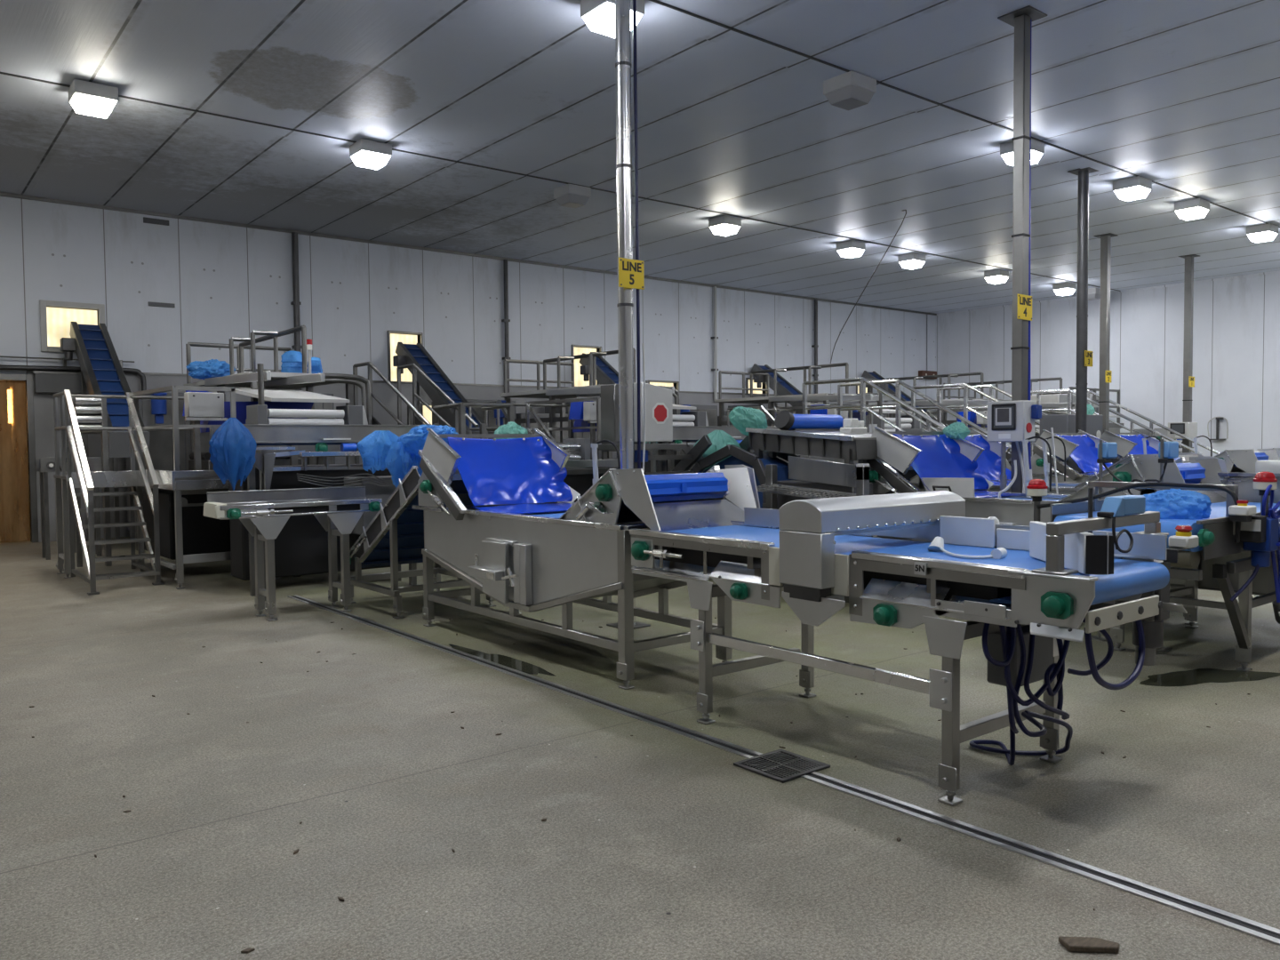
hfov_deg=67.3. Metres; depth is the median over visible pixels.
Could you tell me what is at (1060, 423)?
tall cabinet
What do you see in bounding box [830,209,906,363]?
pull cord
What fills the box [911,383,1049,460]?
stair
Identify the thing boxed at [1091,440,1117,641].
sensor
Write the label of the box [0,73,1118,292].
trim
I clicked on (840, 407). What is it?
stair
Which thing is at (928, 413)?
platform
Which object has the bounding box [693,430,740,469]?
plastic bag
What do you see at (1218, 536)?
conveyor
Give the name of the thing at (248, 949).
debris
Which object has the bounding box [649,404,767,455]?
machine
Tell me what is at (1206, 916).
channel
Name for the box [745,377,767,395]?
window
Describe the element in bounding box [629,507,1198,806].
conveyor
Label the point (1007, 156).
diffuser
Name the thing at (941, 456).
curtain
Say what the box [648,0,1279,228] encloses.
trim
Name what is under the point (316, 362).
plastic sack
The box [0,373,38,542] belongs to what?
door frame
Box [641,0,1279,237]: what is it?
ceiling beam
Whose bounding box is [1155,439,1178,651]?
sensor
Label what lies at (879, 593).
drip tray
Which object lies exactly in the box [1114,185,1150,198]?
diffuser
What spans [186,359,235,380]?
plastic bag
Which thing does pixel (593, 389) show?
gantry
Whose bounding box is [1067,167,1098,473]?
support pole
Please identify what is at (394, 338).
window
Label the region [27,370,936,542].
trim
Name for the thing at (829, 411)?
base cabinet
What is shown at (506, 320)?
pipe
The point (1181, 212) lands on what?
diffuser
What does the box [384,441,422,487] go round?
plastic bag
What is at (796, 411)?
machine
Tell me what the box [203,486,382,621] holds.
conveyor
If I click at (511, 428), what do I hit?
plastic bag
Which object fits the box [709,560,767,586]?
drip tray
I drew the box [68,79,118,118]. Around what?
ceiling light
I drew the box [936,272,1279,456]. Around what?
wall
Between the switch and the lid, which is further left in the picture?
the lid
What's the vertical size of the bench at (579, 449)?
1.550 m
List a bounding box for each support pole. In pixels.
[606,0,650,629]
[997,5,1047,493]
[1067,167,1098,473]
[1093,232,1117,433]
[1178,254,1199,452]
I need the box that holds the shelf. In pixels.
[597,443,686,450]
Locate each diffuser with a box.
[70,92,116,116]
[351,150,391,165]
[555,193,589,205]
[582,2,642,29]
[710,224,740,233]
[824,84,874,103]
[837,248,864,255]
[899,259,924,267]
[984,275,1007,282]
[1001,150,1042,163]
[1053,288,1074,294]
[1088,293,1100,298]
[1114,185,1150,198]
[1175,207,1208,217]
[1247,231,1277,239]
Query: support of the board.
on the conveyor at (900, 583)
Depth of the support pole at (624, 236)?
7.68 m
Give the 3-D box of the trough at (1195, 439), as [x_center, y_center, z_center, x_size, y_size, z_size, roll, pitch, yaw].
[8.365,0.095,14.414,1.117,1.522,3.145,-2,3,-39]
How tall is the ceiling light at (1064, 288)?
0.259 m
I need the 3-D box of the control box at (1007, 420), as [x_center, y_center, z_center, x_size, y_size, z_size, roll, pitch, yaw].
[3.367,-0.247,8.884,0.580,0.968,0.445,-2,3,-39]
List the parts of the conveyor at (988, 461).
head plate, wing plate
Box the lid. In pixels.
[920,477,975,496]
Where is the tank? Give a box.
[543,466,618,503]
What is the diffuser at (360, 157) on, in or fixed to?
attached to the ceiling light at (364, 153)
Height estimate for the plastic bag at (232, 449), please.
0.681 m
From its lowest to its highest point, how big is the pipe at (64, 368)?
1.520 m
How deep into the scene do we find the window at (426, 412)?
19.54 m
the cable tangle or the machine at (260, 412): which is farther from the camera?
the machine at (260, 412)
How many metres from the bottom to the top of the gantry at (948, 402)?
3.059 m
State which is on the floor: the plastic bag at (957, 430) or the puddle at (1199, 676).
the puddle at (1199, 676)
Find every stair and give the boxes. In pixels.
[352,361,514,567]
[802,377,1011,467]
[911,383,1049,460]
[1030,388,1220,455]
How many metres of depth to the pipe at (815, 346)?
26.54 m
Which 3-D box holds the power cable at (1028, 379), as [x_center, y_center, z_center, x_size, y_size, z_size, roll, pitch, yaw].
[4.113,-1.953,8.969,0.973,4.699,0.082,0,2,12]
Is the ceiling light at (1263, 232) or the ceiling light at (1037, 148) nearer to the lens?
the ceiling light at (1037, 148)
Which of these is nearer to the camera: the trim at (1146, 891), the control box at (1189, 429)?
the trim at (1146, 891)
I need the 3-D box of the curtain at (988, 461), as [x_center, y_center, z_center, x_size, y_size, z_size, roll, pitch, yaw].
[3.887,-0.263,11.104,0.935,0.530,0.447,-2,3,-39]
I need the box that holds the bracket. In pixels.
[1209,417,1225,439]
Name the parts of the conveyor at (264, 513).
panel, leg, tension rod, leg, rail, rail, panel, leg, leg, panel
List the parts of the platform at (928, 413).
stair rail, stair rail, guard rail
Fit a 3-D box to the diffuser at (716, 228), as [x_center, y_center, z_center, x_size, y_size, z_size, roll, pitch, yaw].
[1.498,-4.407,16.971,0.393,0.110,0.373,-2,3,-39]
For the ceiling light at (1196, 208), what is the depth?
15.94 m
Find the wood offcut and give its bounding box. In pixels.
[1058,936,1119,952]
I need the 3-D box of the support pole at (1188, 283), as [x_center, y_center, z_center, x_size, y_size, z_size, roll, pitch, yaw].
[11.960,-2.153,21.008,0.320,5.430,0.320,-2,3,-39]
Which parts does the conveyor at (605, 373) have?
drive motor, rail, rail, boot motor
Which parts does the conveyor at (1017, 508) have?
plate, hatch frame, plate, head plate, head plate, cheek plate, rail, leg, cheek plate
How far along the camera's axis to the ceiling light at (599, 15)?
8.45 m
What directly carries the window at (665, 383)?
in the wall at (223, 282)
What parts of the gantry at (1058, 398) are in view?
rail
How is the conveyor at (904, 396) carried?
on the floor
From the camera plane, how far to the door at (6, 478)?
17.18 m
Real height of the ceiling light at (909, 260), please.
0.259 m
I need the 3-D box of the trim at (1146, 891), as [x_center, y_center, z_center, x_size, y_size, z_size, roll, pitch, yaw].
[0.479,1.317,4.661,0.036,0.012,12.600,-2,3,-39]
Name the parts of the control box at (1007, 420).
label plate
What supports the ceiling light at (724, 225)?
attached to the ceiling
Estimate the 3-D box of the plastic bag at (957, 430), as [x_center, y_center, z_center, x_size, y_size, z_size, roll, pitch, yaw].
[3.113,-0.474,9.441,0.273,0.194,0.275,-2,3,-39]
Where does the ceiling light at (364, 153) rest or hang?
attached to the ceiling
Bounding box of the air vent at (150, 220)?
[143,216,169,225]
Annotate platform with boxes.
[53,385,281,595]
[468,397,601,459]
[727,404,872,428]
[887,408,1011,461]
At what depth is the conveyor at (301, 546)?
9.98 m
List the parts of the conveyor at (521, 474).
leg, tension rod, rail, panel, leg, frame, head plate, leg, wing plate, tension rod, head rail, leg, wing plate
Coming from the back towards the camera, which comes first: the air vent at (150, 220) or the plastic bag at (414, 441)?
the air vent at (150, 220)
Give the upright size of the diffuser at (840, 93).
0.110 m
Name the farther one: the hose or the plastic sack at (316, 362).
the hose
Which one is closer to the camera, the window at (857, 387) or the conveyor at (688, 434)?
the conveyor at (688, 434)
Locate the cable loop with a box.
[1083,619,1145,690]
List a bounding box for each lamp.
[306,338,311,373]
[1026,479,1047,521]
[1252,471,1277,517]
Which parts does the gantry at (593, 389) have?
leg, hand rail, leg, leg, hand rail, bed rail, hand rail, hand rail, leg, leg, bed rail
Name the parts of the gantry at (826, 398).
leg, hand rail, leg, hand rail, hand rail, hand rail, bed rail, bed rail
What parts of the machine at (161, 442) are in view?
leg, infeed frame, infeed frame, door, door, door, door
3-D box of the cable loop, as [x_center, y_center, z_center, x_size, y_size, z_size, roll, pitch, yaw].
[1.829,0.668,3.688,0.506,0.268,0.068,-3,3,-42]
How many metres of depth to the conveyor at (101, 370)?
14.44 m
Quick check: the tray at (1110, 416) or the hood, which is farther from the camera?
the tray at (1110, 416)
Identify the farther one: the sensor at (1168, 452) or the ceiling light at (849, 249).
the ceiling light at (849, 249)
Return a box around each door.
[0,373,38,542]
[0,380,30,543]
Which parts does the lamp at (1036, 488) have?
post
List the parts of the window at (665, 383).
pane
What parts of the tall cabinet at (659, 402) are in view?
leg, leg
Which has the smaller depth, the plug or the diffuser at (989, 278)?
the plug
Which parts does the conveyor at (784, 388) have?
drive motor, rail, rail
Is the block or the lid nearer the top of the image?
the block
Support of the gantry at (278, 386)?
on the floor
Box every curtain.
[447,436,572,506]
[892,433,988,491]
[964,434,1011,480]
[1056,433,1112,472]
[1114,433,1158,455]
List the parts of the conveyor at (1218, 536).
leg, bridge frame, under frame, leg, knob, stop button, leg, name plate, under frame, gear motor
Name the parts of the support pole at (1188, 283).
plate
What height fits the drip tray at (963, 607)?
0.056 m
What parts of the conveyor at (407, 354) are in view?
drive motor, post, rail, post, rail, boot motor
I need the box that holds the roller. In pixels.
[774,410,845,430]
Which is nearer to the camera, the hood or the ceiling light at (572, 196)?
the hood
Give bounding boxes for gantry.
[183,325,372,465]
[500,348,696,459]
[714,362,911,426]
[856,371,1043,451]
[943,376,1121,424]
[1030,386,1124,448]
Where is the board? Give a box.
[1029,520,1114,575]
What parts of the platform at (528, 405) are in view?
stair rail, stair rail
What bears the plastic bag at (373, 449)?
hanging from the conveyor at (521, 474)
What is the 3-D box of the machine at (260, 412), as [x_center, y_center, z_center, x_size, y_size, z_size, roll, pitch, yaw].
[-4.328,-0.114,11.468,1.800,2.400,1.500,-2,3,-39]
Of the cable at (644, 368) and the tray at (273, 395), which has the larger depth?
the tray at (273, 395)
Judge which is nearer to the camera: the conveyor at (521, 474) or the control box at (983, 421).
the conveyor at (521, 474)
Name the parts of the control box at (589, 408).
post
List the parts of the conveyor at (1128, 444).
wing plate, wing plate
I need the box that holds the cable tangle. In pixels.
[969,617,1113,765]
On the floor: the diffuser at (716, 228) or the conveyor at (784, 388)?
the conveyor at (784, 388)
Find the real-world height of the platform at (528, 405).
2.139 m
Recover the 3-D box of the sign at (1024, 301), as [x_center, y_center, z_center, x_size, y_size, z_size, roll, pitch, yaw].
[3.595,-1.612,8.980,0.255,0.230,0.012,-2,3,-39]
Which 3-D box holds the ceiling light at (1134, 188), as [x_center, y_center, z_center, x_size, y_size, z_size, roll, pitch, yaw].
[7.526,-4.440,14.704,0.426,0.259,0.400,-2,3,-39]
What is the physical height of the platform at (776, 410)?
2.139 m
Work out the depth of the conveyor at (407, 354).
18.07 m
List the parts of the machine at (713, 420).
door, door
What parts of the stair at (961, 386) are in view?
stair rail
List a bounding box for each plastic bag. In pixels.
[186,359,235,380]
[208,417,256,490]
[357,430,399,473]
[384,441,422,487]
[396,424,457,455]
[494,421,527,439]
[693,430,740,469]
[728,406,767,435]
[942,421,970,439]
[1087,404,1095,415]
[1143,488,1211,519]
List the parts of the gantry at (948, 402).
hand rail, hand rail, hand rail, hand rail, bed rail, bed rail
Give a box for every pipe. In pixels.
[0,355,146,391]
[290,232,301,390]
[501,259,510,392]
[711,286,718,401]
[811,299,818,403]
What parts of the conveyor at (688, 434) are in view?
leg, leg, link arm, plate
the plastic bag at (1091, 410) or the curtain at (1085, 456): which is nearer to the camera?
the curtain at (1085, 456)
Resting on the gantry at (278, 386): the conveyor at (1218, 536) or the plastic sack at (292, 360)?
the plastic sack at (292, 360)
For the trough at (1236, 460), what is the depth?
11.94 m
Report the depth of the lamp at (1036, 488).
6.33 m
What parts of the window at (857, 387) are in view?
pane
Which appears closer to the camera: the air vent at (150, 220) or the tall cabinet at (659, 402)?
the tall cabinet at (659, 402)
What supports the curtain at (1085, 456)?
hanging from the conveyor at (1081, 448)
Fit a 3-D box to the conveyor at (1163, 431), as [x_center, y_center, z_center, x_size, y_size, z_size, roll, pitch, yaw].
[11.861,-0.339,22.311,2.120,1.702,1.256,-2,3,-39]
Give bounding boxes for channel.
[287,594,1279,945]
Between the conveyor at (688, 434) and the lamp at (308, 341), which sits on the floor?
the conveyor at (688, 434)
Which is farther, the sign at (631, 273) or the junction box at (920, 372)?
the junction box at (920, 372)
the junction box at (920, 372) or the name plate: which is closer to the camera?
the name plate
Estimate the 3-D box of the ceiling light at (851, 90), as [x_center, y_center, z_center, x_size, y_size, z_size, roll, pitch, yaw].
[2.288,-4.226,10.491,0.426,0.259,0.400,-2,3,-39]
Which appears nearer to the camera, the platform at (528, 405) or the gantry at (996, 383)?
the platform at (528, 405)
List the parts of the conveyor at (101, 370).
drive motor, post, rail, post, rail, post, boot motor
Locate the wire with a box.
[926,318,927,368]
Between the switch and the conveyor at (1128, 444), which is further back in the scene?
the conveyor at (1128, 444)
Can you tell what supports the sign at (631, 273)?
attached to the support pole at (624, 236)
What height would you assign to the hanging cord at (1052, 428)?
0.862 m
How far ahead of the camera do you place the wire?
29.89 m
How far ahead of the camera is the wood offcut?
2.81 m
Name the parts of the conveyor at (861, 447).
leg, leg, leg, leg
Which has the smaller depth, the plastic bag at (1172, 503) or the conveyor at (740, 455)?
the plastic bag at (1172, 503)
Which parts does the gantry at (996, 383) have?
leg, hand rail, hand rail, hand rail, hand rail, bed rail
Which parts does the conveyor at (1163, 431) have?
plate, plate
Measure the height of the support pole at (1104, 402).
5.430 m
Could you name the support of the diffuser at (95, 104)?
attached to the ceiling light at (85, 97)
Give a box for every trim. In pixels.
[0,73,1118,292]
[0,192,936,315]
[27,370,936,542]
[32,370,926,400]
[290,595,1279,939]
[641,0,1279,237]
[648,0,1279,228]
[936,270,1279,315]
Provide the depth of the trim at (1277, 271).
25.23 m
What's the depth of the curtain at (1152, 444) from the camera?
15.36 m
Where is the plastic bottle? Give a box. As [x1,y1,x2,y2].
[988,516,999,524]
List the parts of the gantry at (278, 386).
leg, leg, bed rail, hand rail, hand rail, leg, hand rail, hand rail, bed rail, leg, leg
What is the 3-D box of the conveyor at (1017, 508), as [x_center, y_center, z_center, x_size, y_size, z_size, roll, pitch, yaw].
[3.303,0.381,8.330,1.117,1.522,3.145,-2,3,-39]
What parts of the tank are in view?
tank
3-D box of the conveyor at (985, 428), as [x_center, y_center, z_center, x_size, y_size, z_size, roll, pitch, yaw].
[5.194,-0.067,16.965,2.120,1.702,1.256,-2,3,-39]
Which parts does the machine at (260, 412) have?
post, leg, plate, leg, leg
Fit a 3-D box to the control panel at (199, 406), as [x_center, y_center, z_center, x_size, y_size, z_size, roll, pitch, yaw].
[-4.918,-0.520,10.872,0.440,0.930,0.230,-2,3,-39]
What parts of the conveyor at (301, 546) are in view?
plate, leg, leg, link arm, link arm, rail, plate, leg, leg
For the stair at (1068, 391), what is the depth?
20.80 m
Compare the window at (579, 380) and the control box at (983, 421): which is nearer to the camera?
the control box at (983, 421)
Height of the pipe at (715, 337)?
2.880 m
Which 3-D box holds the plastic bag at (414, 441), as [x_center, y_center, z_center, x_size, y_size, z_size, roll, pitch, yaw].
[-1.882,-0.345,8.411,0.368,0.282,1.006,-2,3,-36]
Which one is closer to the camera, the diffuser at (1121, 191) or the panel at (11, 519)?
the diffuser at (1121, 191)
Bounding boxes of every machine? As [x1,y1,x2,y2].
[72,392,335,552]
[182,363,367,576]
[412,439,759,689]
[431,399,589,442]
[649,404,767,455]
[789,408,887,417]
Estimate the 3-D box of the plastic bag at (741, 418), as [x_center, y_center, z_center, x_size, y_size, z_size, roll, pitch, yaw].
[1.146,-0.621,10.131,0.440,0.309,0.389,-2,3,-39]
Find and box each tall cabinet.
[597,382,703,474]
[1039,414,1103,451]
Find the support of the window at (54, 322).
in the wall at (223, 282)
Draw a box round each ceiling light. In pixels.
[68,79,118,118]
[349,138,391,169]
[553,184,591,207]
[580,0,644,38]
[708,215,741,235]
[823,70,876,110]
[836,240,865,257]
[897,252,925,269]
[984,269,1008,283]
[1000,138,1044,165]
[1052,282,1076,295]
[1088,288,1100,300]
[1112,176,1151,200]
[1174,197,1209,220]
[1246,223,1278,242]
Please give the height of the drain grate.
0.012 m
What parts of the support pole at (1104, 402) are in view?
plate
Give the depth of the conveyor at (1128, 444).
15.11 m
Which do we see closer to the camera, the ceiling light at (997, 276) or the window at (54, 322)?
the window at (54, 322)
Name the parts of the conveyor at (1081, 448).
head plate, wing plate, tension rod, head rail, head plate, wing plate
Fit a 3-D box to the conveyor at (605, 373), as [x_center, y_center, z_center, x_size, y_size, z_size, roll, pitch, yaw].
[-0.190,-1.063,20.686,0.780,3.496,3.057,-3,3,-42]
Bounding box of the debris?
[29,616,1250,952]
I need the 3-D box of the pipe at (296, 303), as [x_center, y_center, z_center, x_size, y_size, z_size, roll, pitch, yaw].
[-6.304,-2.983,17.657,0.140,3.080,0.145,-2,3,-39]
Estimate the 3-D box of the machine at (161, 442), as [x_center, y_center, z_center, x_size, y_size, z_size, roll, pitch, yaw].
[-6.598,-0.236,15.093,4.200,2.400,3.400,-2,3,-39]
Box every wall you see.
[0,196,935,542]
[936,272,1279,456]
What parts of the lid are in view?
handle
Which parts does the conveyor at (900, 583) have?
plate, tension rod, panel, clamp plate, rail, leg, panel, rail, leg, label plate, panel, rail, clamp plate, leg, leg, plate, clamp plate, bridge frame, panel, motor plate, plate, gear motor, stop button, knob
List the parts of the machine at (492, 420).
door, door, door, door, door, door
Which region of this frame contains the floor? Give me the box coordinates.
[0,536,1279,959]
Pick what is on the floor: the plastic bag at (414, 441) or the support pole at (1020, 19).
the support pole at (1020, 19)
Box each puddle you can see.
[448,644,556,676]
[1139,668,1279,686]
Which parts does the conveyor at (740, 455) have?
head rail, rail, head rail, rail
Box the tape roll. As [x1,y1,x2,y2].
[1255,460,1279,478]
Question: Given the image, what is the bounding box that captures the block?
[840,418,877,433]
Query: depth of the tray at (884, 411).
18.17 m
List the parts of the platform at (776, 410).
stair rail, stair rail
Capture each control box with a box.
[987,400,1041,498]
[1167,422,1197,439]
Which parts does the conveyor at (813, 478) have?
leg, guard plate, leg, corner plate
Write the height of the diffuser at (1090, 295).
0.110 m
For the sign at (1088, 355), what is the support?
attached to the support pole at (1083, 190)
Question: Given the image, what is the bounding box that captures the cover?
[778,490,965,625]
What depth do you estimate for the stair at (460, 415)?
12.60 m
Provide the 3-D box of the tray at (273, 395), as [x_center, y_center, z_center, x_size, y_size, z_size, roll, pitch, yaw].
[-4.368,-1.047,11.790,0.900,0.260,1.900,-2,3,-39]
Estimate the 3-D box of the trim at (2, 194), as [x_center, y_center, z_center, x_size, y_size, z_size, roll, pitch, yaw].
[-3.670,-4.656,19.773,33.300,0.050,0.060,-2,3,-39]
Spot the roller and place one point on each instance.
(784, 420)
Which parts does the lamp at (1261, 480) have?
post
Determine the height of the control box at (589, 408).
0.930 m
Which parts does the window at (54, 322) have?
pane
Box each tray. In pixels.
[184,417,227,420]
[229,386,349,402]
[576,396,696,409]
[631,559,715,581]
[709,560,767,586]
[807,402,911,413]
[859,577,950,609]
[942,594,1011,620]
[1056,411,1121,417]
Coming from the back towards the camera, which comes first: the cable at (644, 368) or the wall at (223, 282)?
the wall at (223, 282)
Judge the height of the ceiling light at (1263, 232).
0.259 m
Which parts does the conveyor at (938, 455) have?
head plate, tension rod, wing plate, head rail, head plate, wing plate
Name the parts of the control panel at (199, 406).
post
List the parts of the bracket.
post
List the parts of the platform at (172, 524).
leg, rail, leg, stair rail, stair post, leg, stair rail, guard rail, kick plate, stair post, rail, leg, under tank, rail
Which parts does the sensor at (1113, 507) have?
rod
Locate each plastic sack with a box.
[280,350,302,373]
[307,356,322,373]
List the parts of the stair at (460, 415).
stair rail, post, stair rail, post, landing rail, post, post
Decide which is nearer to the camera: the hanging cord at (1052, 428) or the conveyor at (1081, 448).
the hanging cord at (1052, 428)
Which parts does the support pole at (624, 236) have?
plate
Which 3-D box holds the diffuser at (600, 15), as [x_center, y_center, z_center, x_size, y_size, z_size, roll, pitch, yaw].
[-0.244,-4.058,8.526,0.393,0.110,0.373,-2,3,-39]
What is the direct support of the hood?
attached to the cover
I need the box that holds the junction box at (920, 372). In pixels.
[918,370,936,379]
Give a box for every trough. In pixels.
[911,436,1203,494]
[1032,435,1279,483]
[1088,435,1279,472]
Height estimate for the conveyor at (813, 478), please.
1.360 m
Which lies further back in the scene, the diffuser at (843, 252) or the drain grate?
the diffuser at (843, 252)
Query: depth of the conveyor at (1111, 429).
20.04 m
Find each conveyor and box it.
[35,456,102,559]
[60,321,167,550]
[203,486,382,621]
[209,424,419,600]
[349,428,580,618]
[392,342,505,439]
[578,352,690,457]
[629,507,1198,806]
[643,425,779,474]
[672,434,799,508]
[745,427,877,602]
[751,363,857,415]
[756,456,872,509]
[843,426,1009,497]
[860,370,959,427]
[872,436,1228,624]
[887,428,1011,491]
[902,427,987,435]
[993,429,1112,480]
[1036,480,1279,671]
[1051,430,1159,473]
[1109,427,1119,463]
[1134,428,1198,452]
[1169,472,1279,604]
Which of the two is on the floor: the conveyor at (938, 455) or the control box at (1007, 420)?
the conveyor at (938, 455)
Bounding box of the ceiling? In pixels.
[0,0,1279,313]
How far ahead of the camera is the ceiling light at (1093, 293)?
25.23 m
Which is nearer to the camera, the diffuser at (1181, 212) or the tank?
the tank
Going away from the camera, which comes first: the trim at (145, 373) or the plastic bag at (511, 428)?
the plastic bag at (511, 428)
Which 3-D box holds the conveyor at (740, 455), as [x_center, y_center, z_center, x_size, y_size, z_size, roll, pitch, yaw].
[0.926,0.309,10.120,0.690,1.566,1.859,-2,3,-39]
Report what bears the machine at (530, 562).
on the floor
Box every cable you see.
[632,0,640,468]
[641,343,646,472]
[1027,18,1031,469]
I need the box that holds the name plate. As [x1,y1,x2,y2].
[148,301,175,307]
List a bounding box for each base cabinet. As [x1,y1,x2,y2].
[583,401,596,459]
[827,408,847,418]
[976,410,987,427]
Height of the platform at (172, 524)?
2.139 m
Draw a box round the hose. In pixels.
[1207,416,1228,439]
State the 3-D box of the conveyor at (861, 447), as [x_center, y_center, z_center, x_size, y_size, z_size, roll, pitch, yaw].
[1.939,0.285,9.618,1.125,1.637,1.370,-2,3,-39]
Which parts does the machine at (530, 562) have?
leg, hatch door, hatch frame, plate, rail, hatch frame, plate, rail, head plate, leg, plate, cheek plate, rail, head plate, leg, cheek plate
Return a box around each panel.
[0,386,23,539]
[32,370,88,393]
[184,392,227,470]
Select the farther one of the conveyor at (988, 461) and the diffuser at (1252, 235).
the diffuser at (1252, 235)
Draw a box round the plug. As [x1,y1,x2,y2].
[1272,600,1279,623]
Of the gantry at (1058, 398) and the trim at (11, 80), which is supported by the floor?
the gantry at (1058, 398)
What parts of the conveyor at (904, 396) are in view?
drive motor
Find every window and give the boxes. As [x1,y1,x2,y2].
[39,299,105,352]
[387,330,423,383]
[420,403,431,424]
[571,344,601,386]
[648,380,679,391]
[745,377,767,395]
[856,385,872,393]
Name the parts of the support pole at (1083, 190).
plate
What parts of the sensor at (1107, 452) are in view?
rod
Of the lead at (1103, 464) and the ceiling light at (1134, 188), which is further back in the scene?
the ceiling light at (1134, 188)
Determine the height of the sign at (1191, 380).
0.230 m
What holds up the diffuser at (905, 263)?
attached to the ceiling light at (909, 260)
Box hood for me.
[778,490,965,533]
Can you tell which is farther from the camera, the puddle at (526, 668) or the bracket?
the bracket
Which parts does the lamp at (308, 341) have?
post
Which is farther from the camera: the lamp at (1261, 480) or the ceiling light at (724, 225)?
the ceiling light at (724, 225)
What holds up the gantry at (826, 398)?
on the floor
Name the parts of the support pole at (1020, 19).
plate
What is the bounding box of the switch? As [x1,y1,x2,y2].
[1031,404,1041,418]
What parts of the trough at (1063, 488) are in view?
plate, head plate, cheek plate, cheek plate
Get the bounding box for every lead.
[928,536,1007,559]
[1102,463,1167,495]
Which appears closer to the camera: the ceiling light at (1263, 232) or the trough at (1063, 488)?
the trough at (1063, 488)
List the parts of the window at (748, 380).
pane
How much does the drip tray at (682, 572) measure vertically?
0.066 m
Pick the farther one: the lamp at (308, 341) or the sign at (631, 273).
the lamp at (308, 341)
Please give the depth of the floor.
4.15 m
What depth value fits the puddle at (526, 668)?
6.60 m
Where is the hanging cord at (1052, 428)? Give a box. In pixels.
[1050,427,1058,494]
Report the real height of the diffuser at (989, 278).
0.110 m
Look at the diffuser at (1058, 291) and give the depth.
24.39 m
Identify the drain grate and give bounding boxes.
[733,748,830,783]
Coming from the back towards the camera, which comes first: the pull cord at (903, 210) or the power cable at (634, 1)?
the pull cord at (903, 210)
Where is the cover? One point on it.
(808, 528)
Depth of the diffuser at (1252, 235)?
17.87 m
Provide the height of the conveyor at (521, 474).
1.625 m
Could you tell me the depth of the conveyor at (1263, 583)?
7.46 m
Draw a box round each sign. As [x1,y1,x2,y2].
[618,257,644,289]
[1016,293,1031,320]
[1084,350,1093,367]
[1104,370,1111,383]
[1188,376,1194,387]
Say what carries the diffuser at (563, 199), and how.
attached to the ceiling light at (572, 196)
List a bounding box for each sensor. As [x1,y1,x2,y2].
[1088,488,1145,552]
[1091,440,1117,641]
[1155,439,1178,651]
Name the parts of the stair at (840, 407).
stair rail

